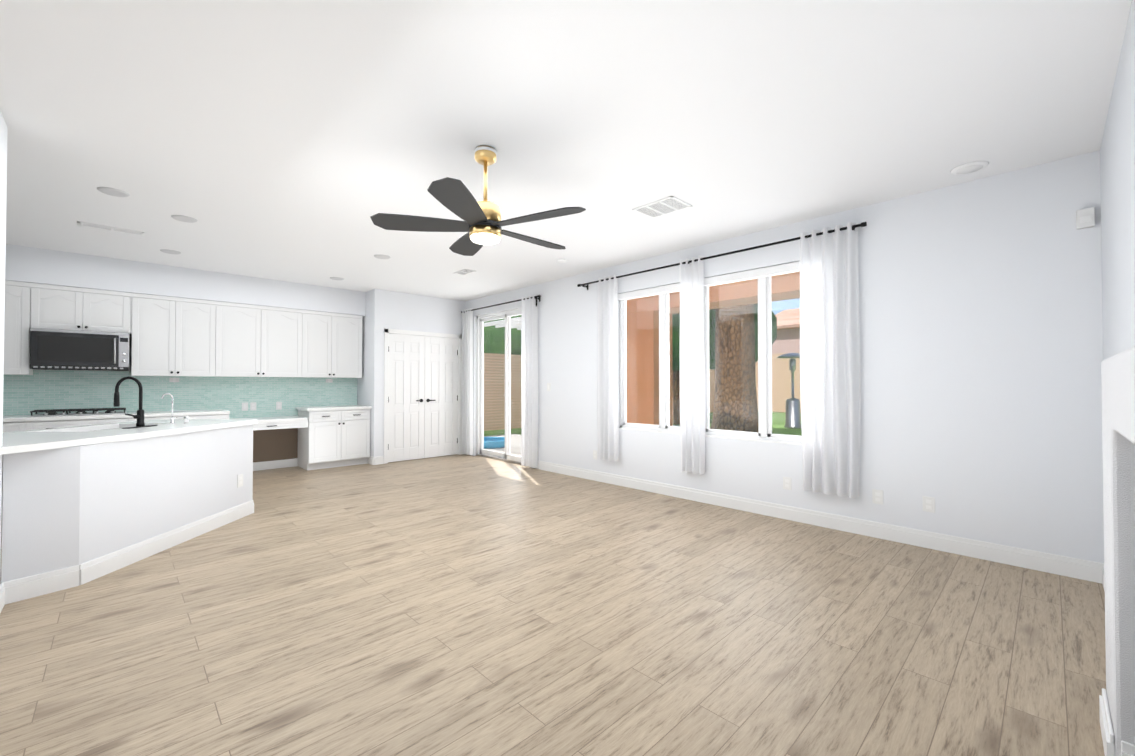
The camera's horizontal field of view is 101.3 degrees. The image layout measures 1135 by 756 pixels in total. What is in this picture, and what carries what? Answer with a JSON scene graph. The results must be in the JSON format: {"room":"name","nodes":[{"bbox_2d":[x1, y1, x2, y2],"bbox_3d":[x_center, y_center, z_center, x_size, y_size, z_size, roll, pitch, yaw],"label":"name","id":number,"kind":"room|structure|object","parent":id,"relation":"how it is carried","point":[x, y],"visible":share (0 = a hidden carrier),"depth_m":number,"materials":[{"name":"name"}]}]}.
{"room":"living room","nodes":[
{"label":"living room","id":0,"kind":"room"},
{"bbox_2d":[0,111,7,568],"bbox_3d":[-4.167,-0.096,1.522,2.950,2.720,0.260,1,-1,-44],"label":"wall column","id":1,"kind":"structure","parent":0,"point":[3,158],"depth_m":2.58,"materials":[{"name":"white paint"}]},
{"bbox_2d":[33,335,130,370],"bbox_3d":[-5.775,-0.043,5.569,6.255,2.720,0.140,1,-1,-44],"label":"wall","id":2,"kind":"structure","parent":0,"point":[108,370],"depth_m":5.79,"materials":[{"name":"white paint"}]},
{"bbox_2d":[4,280,34,375],"bbox_3d":[-6.202,-0.534,4.842,0.822,0.993,0.318,1,-1,-44],"label":"upper cabinet","id":3,"kind":"object","parent":2,"relation":"attached to","point":[17,317],"depth_m":4.95,"materials":[{"name":"white wood"}]},
{"bbox_2d":[27,324,130,371],"bbox_3d":[-5.590,-0.316,5.365,0.776,0.436,0.411,1,-1,-44],"label":"microwave","id":4,"kind":"object","parent":2,"relation":"attached to","point":[58,349],"depth_m":5.23,"materials":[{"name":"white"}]},
{"bbox_2d":[31,283,134,335],"bbox_3d":[-5.618,-0.779,5.409,0.802,0.488,0.318,1,-1,-44],"label":"upper cabinet","id":5,"kind":"object","parent":2,"relation":"attached to","point":[52,306],"depth_m":5.28,"materials":[{"name":"white wood"}]},
{"bbox_2d":[131,293,222,375],"bbox_3d":[-5.017,-0.519,5.985,0.866,0.993,0.318,1,-1,-44],"label":"upper cabinet","id":6,"kind":"object","parent":2,"relation":"attached to","point":[174,336],"depth_m":5.86,"materials":[{"name":"white wood"}]},
{"bbox_2d":[3,370,356,417],"bbox_3d":[-5.720,0.231,5.515,6.244,0.639,0.008,1,-1,-44],"label":"backsplash","id":7,"kind":"structure","parent":2,"relation":"attached to","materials":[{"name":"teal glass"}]},
{"bbox_2d":[223,302,306,379],"bbox_3d":[-4.380,-0.511,6.599,1.140,0.993,0.318,1,-1,-44],"label":"upper cabinet","id":8,"kind":"object","parent":2,"relation":"attached to","point":[286,378],"depth_m":6.52,"materials":[{"name":"white wood"}]},
{"bbox_2d":[307,310,338,379],"bbox_3d":[-3.867,-0.504,7.094,0.526,0.993,0.318,1,-1,-44],"label":"upper cabinet","id":9,"kind":"object","parent":2,"relation":"attached to","point":[322,327],"depth_m":7.04,"materials":[{"name":"white wood"}]},
{"bbox_2d":[335,313,362,379],"bbox_3d":[-3.577,-0.501,7.373,0.519,0.993,0.318,1,-1,-44],"label":"upper cabinet","id":10,"kind":"object","parent":2,"relation":"attached to","point":[350,326],"depth_m":7.31,"materials":[{"name":"white wood"}]},
{"bbox_2d":[1,424,252,582],"bbox_3d":[-3.150,0.862,3.596,1.409,0.858,1.332,1,-1,-44],"label":"wall","id":11,"kind":"structure","parent":0,"point":[64,507],"depth_m":3.08,"materials":[{"name":"white paint"}]},
{"bbox_2d":[0,580,11,604],"bbox_3d":[-3.103,1.215,2.537,0.020,0.125,0.250,1,-1,-44],"label":"baseboard","id":12,"kind":"structure","parent":11,"relation":"attached to","point":[6,586],"depth_m":2.63,"materials":[{"name":"white wood"}]},
{"bbox_2d":[72,500,253,586],"bbox_3d":[-3.071,1.231,3.731,1.125,0.125,1.265,1,-1,-44],"label":"baseboard","id":13,"kind":"structure","parent":11,"relation":"attached to","point":[88,571],"depth_m":3.38,"materials":[{"name":"white wood"}]},
{"bbox_2d":[357,291,368,405],"bbox_3d":[-3.216,-0.017,7.530,0.150,2.720,0.570,1,-1,-44],"label":"wall","id":14,"kind":"structure","parent":0,"point":[362,383],"depth_m":7.45,"materials":[{"name":"white paint"}]},
{"bbox_2d":[368,456,375,464],"bbox_3d":[-3.228,1.279,7.407,0.020,0.125,0.727,1,-1,-44],"label":"baseboard","id":15,"kind":"structure","parent":14,"relation":"attached to","point":[372,460],"depth_m":7.17,"materials":[{"name":"white wood"}]},
{"bbox_2d":[369,289,464,457],"bbox_3d":[-2.447,-0.014,7.779,1.605,2.720,0.120,1,-1,-44],"label":"wall","id":16,"kind":"structure","parent":0,"point":[385,309],"depth_m":7.36,"materials":[{"name":"white paint"}]},
{"bbox_2d":[388,334,457,461],"bbox_3d":[-2.381,0.319,7.768,1.252,2.038,0.091,1,-1,-44],"label":"pantry door","id":17,"kind":"structure","parent":16,"relation":"in","point":[422,396],"depth_m":7.74,"materials":[{"name":"white wood"}]},
{"bbox_2d":[384,329,461,463],"bbox_3d":[-2.410,0.289,7.799,1.390,2.115,0.136,1,-1,-44],"label":"door frame","id":18,"kind":"structure","parent":16,"relation":"attached to","point":[387,332],"depth_m":7.56,"materials":[{"name":"white wood"}]},
{"bbox_2d":[0,454,1105,755],"bbox_3d":[-2.473,1.337,3.283,8.160,0.100,8.950,1,-1,-44],"label":"floor","id":19,"kind":"structure","parent":0,"point":[462,604],"depth_m":2.28,"materials":[{"name":"brown wood"}]},
{"bbox_2d":[0,591,3,612],"bbox_3d":[-4.066,1.200,1.412,2.967,0.125,0.020,1,-1,-44],"label":"baseboard","id":20,"kind":"structure","parent":19,"relation":"on","point":[1,592],"depth_m":2.55,"materials":[{"name":"white wood"}]},
{"bbox_2d":[3,420,34,431],"bbox_3d":[-6.080,0.877,4.746,0.890,0.858,0.598,1,-1,-44],"label":"base cabinet","id":21,"kind":"object","parent":19,"relation":"on","point":[23,425],"depth_m":4.78,"materials":[{"name":"white wood"}]},
{"bbox_2d":[35,420,90,429],"bbox_3d":[-5.663,0.883,5.149,0.509,0.858,0.598,1,-1,-44],"label":"base cabinet","id":22,"kind":"object","parent":19,"relation":"on","point":[39,424],"depth_m":4.96,"materials":[{"name":"white wood"}]},
{"bbox_2d":[3,408,230,423],"bbox_3d":[-6.151,0.425,4.667,4.430,0.040,0.622,1,-1,-44],"label":"countertop","id":23,"kind":"structure","parent":22,"relation":"on","point":[182,411],"depth_m":5.25,"materials":[{"name":"white stone"}]},
{"bbox_2d":[28,408,126,416],"bbox_3d":[-5.524,0.385,5.285,0.750,0.057,0.450,1,-1,-44],"label":"cooktop","id":24,"kind":"object","parent":23,"relation":"in","point":[52,412],"depth_m":5.21,"materials":[{"name":"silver metal"}]},
{"bbox_2d":[91,416,136,424],"bbox_3d":[-5.385,0.886,5.416,0.499,0.858,0.598,1,-1,-44],"label":"base cabinet","id":25,"kind":"object","parent":19,"relation":"on","point":[129,418],"depth_m":5.24,"materials":[{"name":"white wood"}]},
{"bbox_2d":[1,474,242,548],"bbox_3d":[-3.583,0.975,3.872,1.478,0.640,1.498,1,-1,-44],"label":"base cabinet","id":26,"kind":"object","parent":19,"relation":"on","point":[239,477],"depth_m":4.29,"materials":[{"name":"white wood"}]},
{"bbox_2d":[0,422,135,455],"bbox_3d":[-3.656,0.409,3.427,1.140,0.040,2.104,1,-1,-44],"label":"countertop","id":27,"kind":"structure","parent":26,"relation":"on","point":[51,438],"depth_m":2.94,"materials":[{"name":"white stone"}]},
{"bbox_2d":[64,419,256,438],"bbox_3d":[-3.358,0.416,3.995,1.234,0.040,1.563,1,-1,-44],"label":"countertop","id":28,"kind":"structure","parent":26,"relation":"on","point":[143,428],"depth_m":3.79,"materials":[{"name":"white stone"}]},
{"bbox_2d":[113,376,157,428],"bbox_3d":[-3.445,0.190,3.716,0.263,0.406,0.259,1,-1,-44],"label":"island faucet","id":29,"kind":"object","parent":28,"relation":"on","point":[140,423],"depth_m":3.71,"materials":[{"name":"black metal"}]},
{"bbox_2d":[161,393,188,423],"bbox_3d":[-3.422,0.265,4.062,0.188,0.266,0.085,1,-1,-44],"label":"island faucet","id":30,"kind":"object","parent":28,"relation":"on","point":[186,418],"depth_m":4.03,"materials":[{"name":"silver metal"}]},
{"bbox_2d":[144,416,230,419],"bbox_3d":[-4.928,0.892,5.857,1.009,0.858,0.598,1,-1,-44],"label":"base cabinet","id":31,"kind":"object","parent":19,"relation":"on","point":[145,417],"depth_m":5.72,"materials":[{"name":"white wood"}]},
{"bbox_2d":[235,416,306,423],"bbox_3d":[-4.233,0.584,6.515,0.898,0.040,0.622,1,-1,-44],"label":"countertop","id":32,"kind":"structure","parent":31,"relation":"on","point":[260,419],"depth_m":6.46,"materials":[{"name":"white stone"}]},
{"bbox_2d":[295,408,370,470],"bbox_3d":[-3.585,0.909,7.153,0.865,0.858,0.598,1,-1,-44],"label":"base cabinet","id":33,"kind":"object","parent":19,"relation":"on","point":[324,440],"depth_m":6.91,"materials":[{"name":"white wood"}]},
{"bbox_2d":[299,404,370,411],"bbox_3d":[-3.585,0.458,7.142,0.900,0.040,0.622,1,-1,-44],"label":"countertop","id":34,"kind":"structure","parent":33,"relation":"on","point":[318,407],"depth_m":6.93,"materials":[{"name":"white stone"}]},
{"bbox_2d":[0,0,1131,300],"bbox_3d":[-2.473,-1.492,3.320,8.160,0.120,8.950,1,-1,-44],"label":"ceiling","id":35,"kind":"structure","parent":0,"point":[294,140],"depth_m":2.58,"materials":[{"name":"white paint"}]},
{"bbox_2d":[77,221,143,235],"bbox_3d":[-4.316,-1.414,4.410,0.450,0.008,0.120,1,-1,-44],"label":"ceiling vent","id":36,"kind":"object","parent":35,"relation":"in","point":[110,228],"visible":0.98,"depth_m":4.39,"materials":[{"name":"white metal"}]},
{"bbox_2d":[97,187,129,196],"bbox_3d":[-3.484,-1.424,3.569,0.184,0.010,0.184,1,-1,-44],"label":"recessed light","id":37,"kind":"object","parent":35,"relation":"in","point":[112,191],"visible":0.98,"depth_m":3.56,"materials":[{"name":"grey"}]},
{"bbox_2d":[160,249,180,253],"bbox_3d":[-4.419,-1.403,5.180,0.184,0.010,0.184,1,-1,-44],"label":"recessed light","id":38,"kind":"object","parent":35,"relation":"in","point":[168,251],"visible":1,"depth_m":5.14,"materials":[{"name":"grey"}]},
{"bbox_2d":[171,215,197,222],"bbox_3d":[-3.414,-1.417,4.146,0.184,0.010,0.184,1,-1,-44],"label":"recessed light","id":39,"kind":"object","parent":35,"relation":"in","point":[183,218],"visible":1,"depth_m":4.12,"materials":[{"name":"grey"}]},
{"bbox_2d":[5,244,365,315],"bbox_3d":[-5.608,-1.215,5.412,6.255,0.380,0.340,1,-1,-44],"label":"soffit","id":40,"kind":"structure","parent":35,"relation":"attached to","point":[41,266],"depth_m":5.78,"materials":[{"name":"white paint"}]},
{"bbox_2d":[330,277,343,279],"bbox_3d":[-3.219,-1.386,6.494,0.184,0.010,0.184,1,-1,-44],"label":"recessed light","id":41,"kind":"object","parent":35,"relation":"in","point":[335,278],"visible":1,"depth_m":6.46,"materials":[{"name":"grey"}]},
{"bbox_2d":[374,254,390,258],"bbox_3d":[-2.145,-1.400,5.382,0.184,0.010,0.184,1,-1,-44],"label":"recessed light","id":42,"kind":"object","parent":35,"relation":"in","point":[379,256],"visible":0.98,"depth_m":5.34,"materials":[{"name":"grey"}]},
{"bbox_2d":[454,269,475,274],"bbox_3d":[-1.351,-1.391,6.117,0.160,0.008,0.300,1,-1,-44],"label":"ceiling vent","id":43,"kind":"object","parent":35,"relation":"in","point":[465,272],"visible":1,"depth_m":6.12,"materials":[{"name":"white"}]},
{"bbox_2d":[370,145,585,255],"bbox_3d":[-0.486,-1.144,2.967,1.254,0.584,1.309,1,-1,-44],"label":"ceiling fan","id":44,"kind":"object","parent":35,"relation":"hanging from","point":[482,224],"visible":1,"depth_m":2.84,"materials":[{"name":"black wood"}]},
{"bbox_2d":[557,259,565,262],"bbox_3d":[-0.067,-1.393,5.535,0.110,0.020,0.110,1,-1,-44],"label":"smoke detector","id":45,"kind":"object","parent":35,"relation":"attached to","point":[561,260],"visible":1,"depth_m":5.50,"materials":[{"name":"white plastic"}]},
{"bbox_2d":[632,196,691,218],"bbox_3d":[0.787,-1.421,3.886,0.300,0.008,0.400,1,-1,-44],"label":"ceiling vent","id":46,"kind":"object","parent":35,"relation":"in","point":[664,206],"visible":0.96,"depth_m":3.87,"materials":[{"name":"white metal"}]},
{"bbox_2d":[950,161,988,174],"bbox_3d":[2.740,-1.427,3.172,0.200,0.014,0.200,1,-1,-44],"label":"ceiling speaker","id":47,"kind":"object","parent":35,"relation":"attached to","point":[969,167],"visible":1,"depth_m":3.15,"materials":[{"name":"white plastic"}]},
{"bbox_2d":[465,150,1103,562],"bbox_3d":[0.410,-0.036,6.082,0.150,2.720,8.950,1,-1,-44],"label":"wall","id":48,"kind":"structure","parent":0,"point":[981,348],"depth_m":3.46,"materials":[{"name":"white paint"}]},
{"bbox_2d":[476,308,520,463],"bbox_3d":[-1.037,0.129,7.594,0.110,2.426,1.516,1,-1,-44],"label":"sliding glass door","id":49,"kind":"structure","parent":48,"relation":"in","point":[507,456],"depth_m":7.74,"materials":[{"name":"clear glass"}]},
{"bbox_2d":[593,450,596,459],"bbox_3d":[0.357,0.993,6.010,0.006,0.115,0.075,1,-1,-44],"label":"outlet","id":50,"kind":"object","parent":48,"relation":"attached to","point":[594,451],"depth_m":6.01,"materials":[{"name":"white plastic"}]},
{"bbox_2d":[618,283,679,433],"bbox_3d":[1.022,-0.214,5.438,0.126,1.677,1.066,1,-1,-44],"label":"window","id":51,"kind":"structure","parent":48,"relation":"in","point":[664,413],"depth_m":5.41,"materials":[{"name":"white plastic"}]},
{"bbox_2d":[461,222,866,497],"bbox_3d":[0.295,0.018,6.000,0.123,2.550,6.183,1,-1,-44],"label":"curtains","id":52,"kind":"object","parent":48,"relation":"attached to","point":[830,385],"visible":1,"depth_m":4.10,"materials":[{"name":"white fabric"}]},
{"bbox_2d":[704,261,801,444],"bbox_3d":[1.876,-0.226,4.552,0.126,1.677,1.266,1,-1,-44],"label":"window","id":53,"kind":"structure","parent":48,"relation":"in","point":[764,365],"depth_m":4.53,"materials":[{"name":"white plastic"}]},
{"bbox_2d":[783,477,791,489],"bbox_3d":[2.023,0.970,4.282,0.006,0.115,0.075,1,-1,-44],"label":"outlet","id":54,"kind":"object","parent":48,"relation":"attached to","point":[786,480],"depth_m":4.28,"materials":[{"name":"white plastic"}]},
{"bbox_2d":[531,460,1095,581],"bbox_3d":[1.408,1.246,4.909,0.017,0.125,5.600,1,-1,-44],"label":"baseboard","id":55,"kind":"structure","parent":48,"relation":"attached to","point":[1082,569],"depth_m":3.80,"materials":[{"name":"white wood"}]},
{"bbox_2d":[872,489,882,504],"bbox_3d":[2.516,0.964,3.771,0.006,0.115,0.075,1,-1,-44],"label":"outlet","id":56,"kind":"object","parent":48,"relation":"attached to","point":[877,495],"depth_m":3.77,"materials":[{"name":"white plastic"}]},
{"bbox_2d":[923,496,934,512],"bbox_3d":[2.745,0.961,3.534,0.006,0.115,0.075,1,-1,-44],"label":"outlet","id":57,"kind":"object","parent":48,"relation":"attached to","point":[928,502],"depth_m":3.53,"materials":[{"name":"white plastic"}]},
{"bbox_2d":[1076,207,1094,228],"bbox_3d":[3.300,-1.017,2.962,0.037,0.120,0.080,1,-1,-44],"label":"sensor","id":58,"kind":"object","parent":48,"relation":"attached to","point":[1085,218],"visible":1,"depth_m":2.95,"materials":[{"name":"white plastic"}]},
{"bbox_2d":[1100,0,1134,359],"bbox_3d":[0.582,-0.114,0.135,7.860,2.720,0.150,1,-1,-44],"label":"wall","id":59,"kind":"structure","parent":0,"point":[1117,172],"depth_m":2.14,"materials":[{"name":"white paint"}]},
{"bbox_2d":[1096,562,1134,755],"bbox_3d":[1.617,1.199,1.301,4.668,0.125,0.118,1,-1,-44],"label":"baseboard","id":60,"kind":"structure","parent":59,"relation":"attached to","point":[1127,748],"depth_m":1.56,"materials":[{"name":"white wood"}]},
{"bbox_2d":[1101,346,1134,755],"bbox_3d":[0.977,0.586,0.681,2.900,1.335,0.098,1,-1,-44],"label":"fireplace","id":61,"kind":"object","parent":59,"relation":"attached to","point":[1118,404],"visible":0.94,"depth_m":1.47,"materials":[{"name":"white paint"}]},
{"label":"outside","id":62,"kind":"structure","parent":0,"visible":0},
{"bbox_2d":[484,271,801,455],"bbox_3d":[9.049,-1.840,22.602,35.190,6.860,60.000,1,-1,-44],"label":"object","id":63,"kind":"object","parent":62,"point":[740,359],"depth_m":10.34,"materials":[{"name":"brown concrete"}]},
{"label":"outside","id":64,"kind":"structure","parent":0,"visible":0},
{"bbox_2d":[484,412,801,435],"bbox_3d":[12.521,1.663,18.957,35.190,0.260,50.000,1,-1,-44],"label":"lawn","id":65,"kind":"structure","parent":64,"point":[775,430],"depth_m":13.16,"materials":[{"name":"green plant"}]}
]}

